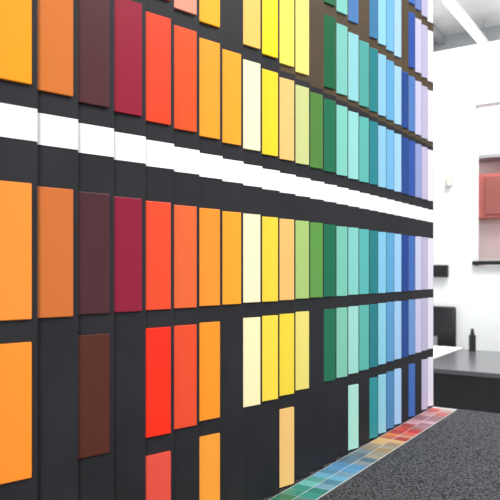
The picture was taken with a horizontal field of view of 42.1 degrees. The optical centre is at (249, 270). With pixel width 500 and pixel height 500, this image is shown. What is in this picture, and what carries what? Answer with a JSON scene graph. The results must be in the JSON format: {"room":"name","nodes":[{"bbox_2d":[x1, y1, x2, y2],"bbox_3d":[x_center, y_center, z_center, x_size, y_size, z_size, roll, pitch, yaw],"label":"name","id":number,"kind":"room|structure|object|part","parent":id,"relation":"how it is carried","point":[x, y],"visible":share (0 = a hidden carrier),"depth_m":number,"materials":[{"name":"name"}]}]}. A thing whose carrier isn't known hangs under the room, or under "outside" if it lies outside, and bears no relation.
{"room":"paint store","nodes":[
{"label":"paint store","id":0,"kind":"room"},
{"bbox_2d":[433,265,448,276],"bbox_3d":[1.888,0.001,7.081,0.550,0.130,0.070,0,0,33],"label":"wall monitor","id":1,"kind":"object","parent":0,"point":[438,270],"depth_m":6.94,"materials":[{"name":"black plastic"}]},
{"bbox_2d":[445,178,451,186],"bbox_3d":[2.115,-0.949,6.917,0.076,0.090,0.098,0,0,33],"label":"wall sconce","id":2,"kind":"object","parent":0,"point":[448,182],"depth_m":6.88,"materials":[{"name":"white plastic"}]},
{"bbox_2d":[433,40,499,351],"bbox_3d":[2.765,-0.439,6.642,11.000,3.870,0.150,0,0,33],"label":"wall","id":3,"kind":"structure","parent":0,"point":[466,79],"depth_m":6.89,"materials":[{"name":"white paint"}]},
{"bbox_2d":[472,261,499,264],"bbox_3d":[3.378,-0.084,6.237,2.370,0.040,0.260,0,0,33],"label":"trim","id":4,"kind":"structure","parent":3,"relation":"attached to","point":[473,262],"depth_m":6.70,"materials":[{"name":"black metal"}]},
{"bbox_2d":[481,258,499,265],"bbox_3d":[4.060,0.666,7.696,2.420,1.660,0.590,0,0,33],"label":"countertop","id":5,"kind":"structure","parent":3,"relation":"attached to","point":[482,259],"depth_m":8.06,"materials":[{"name":"white paint"}]},
{"bbox_2d":[433,24,499,51],"bbox_3d":[1.633,-3.154,4.902,11.000,0.200,18.000,0,0,33],"label":"ceiling","id":6,"kind":"structure","parent":0,"point":[441,42],"depth_m":8.83,"materials":[{"name":"white paint"}]},
{"bbox_2d":[443,0,488,43],"bbox_3d":[2.622,-3.064,7.779,0.100,0.380,1.980,0,0,33],"label":"fluorescent ceiling light","id":7,"kind":"object","parent":6,"relation":"hanging from","point":[453,6],"visible":0.84,"depth_m":7.57,"materials":[{"name":"white plastic"}]},
{"bbox_2d":[433,0,499,35],"bbox_3d":[1.633,-3.304,4.903,11.000,0.100,18.000,0,0,33],"label":"ceiling","id":8,"kind":"structure","parent":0,"point":[444,20],"depth_m":8.28,"materials":[{"name":"white paint"}]},
{"bbox_2d":[479,105,499,265],"bbox_3d":[4.429,-0.504,7.915,5.600,4.000,0.100,0,0,33],"label":"wall","id":9,"kind":"structure","parent":0,"point":[489,117],"depth_m":8.66,"materials":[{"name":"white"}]},
{"bbox_2d":[479,173,499,219],"bbox_3d":[4.055,-0.964,7.854,2.560,0.560,0.390,0,0,33],"label":"upper cabinet","id":10,"kind":"object","parent":9,"relation":"attached to","point":[489,184],"visible":0.94,"depth_m":8.28,"materials":[{"name":"wood"}]},
{"bbox_3d":[3.225,-0.964,8.174,0.520,0.480,0.020,0,0,33],"label":"door panel","id":11,"kind":"part","parent":10,"relation":"part of","materials":[{"name":"red"}]},
{"bbox_2d":[479,153,499,162],"bbox_3d":[4.061,-1.424,7.881,2.580,0.140,0.340,0,0,33],"label":"wall shelf","id":12,"kind":"object","parent":9,"relation":"attached to","point":[490,157],"visible":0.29,"depth_m":8.40,"materials":[{"name":"grey metal"}]},
{"bbox_3d":[1.633,1.546,4.903,11.000,0.100,18.000,0,0,33],"label":"floor","id":13,"kind":"structure","parent":0,"visible":0},
{"bbox_2d":[262,406,499,499],"bbox_3d":[0.360,1.016,1.440,0.677,0.960,2.317,0,0,33],"label":"countertop","id":14,"kind":"structure","parent":13,"relation":"on","point":[457,457],"depth_m":1.78,"materials":[{"name":"grey stone"}]},
{"bbox_2d":[269,407,456,499],"bbox_3d":[0.140,0.535,1.583,0.094,0.002,2.277,0,0,33],"label":"chart","id":15,"kind":"object","parent":14,"relation":"on","point":[327,479],"depth_m":1.84,"materials":[{"name":"multicoloured tile"}]},
{"bbox_2d":[433,306,455,346],"bbox_3d":[1.863,0.936,6.758,0.600,1.120,0.563,0,0,33],"label":"office chair","id":16,"kind":"object","parent":13,"relation":"on","point":[444,317],"visible":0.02,"depth_m":6.89,"materials":[{"name":"black"}]},
{"bbox_2d":[433,346,461,358],"bbox_3d":[0.963,1.119,6.174,1.690,0.755,1.400,0,0,33],"label":"table","id":17,"kind":"object","parent":13,"relation":"on","point":[438,351],"visible":0.1,"depth_m":6.06,"materials":[{"name":"paint"}]},
{"bbox_2d":[433,349,499,413],"bbox_3d":[2.600,1.121,5.013,2.300,0.750,1.360,0,0,33],"label":"reception desk","id":18,"kind":"object","parent":13,"relation":"on","point":[464,379],"visible":0.48,"depth_m":4.93,"materials":[{"name":"black wood"}]},
{"bbox_3d":[2.262,1.109,4.494,2.260,0.655,0.040,0,0,33],"label":"panel","id":19,"kind":"part","parent":18,"relation":"part of","materials":[{"name":"black wood"}]},
{"bbox_2d":[469,328,475,351],"bbox_3d":[2.070,0.641,6.050,0.064,0.210,0.064,0,0,33],"label":"bottle","id":20,"kind":"object","parent":18,"relation":"on","point":[472,337],"visible":1,"depth_m":6.03,"materials":[{"name":"black"}]},
{"bbox_3d":[0.042,0.021,1.641,0.071,2.950,2.307,0,0,33],"label":"board","id":21,"kind":"object","parent":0,"visible":0},
{"bbox_2d":[0,0,433,499],"bbox_3d":[0.087,-0.460,1.613,0.028,1.989,2.309,0,0,33],"label":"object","id":22,"kind":"object","parent":21,"relation":"attached to","point":[249,436],"depth_m":1.30,"materials":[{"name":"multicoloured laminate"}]},
{"bbox_2d":[0,0,432,499],"bbox_3d":[0.087,-0.323,1.606,0.022,1.706,2.295,0,0,33],"label":"colour sample tiles","id":23,"kind":"object","parent":22,"relation":"attached to","point":[379,78],"visible":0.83,"depth_m":1.34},
{"bbox_3d":[0.088,-0.217,1.610,0.022,0.048,2.306,0,0,33],"label":"white label strip","id":24,"kind":"part","parent":22,"relation":"part of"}
]}

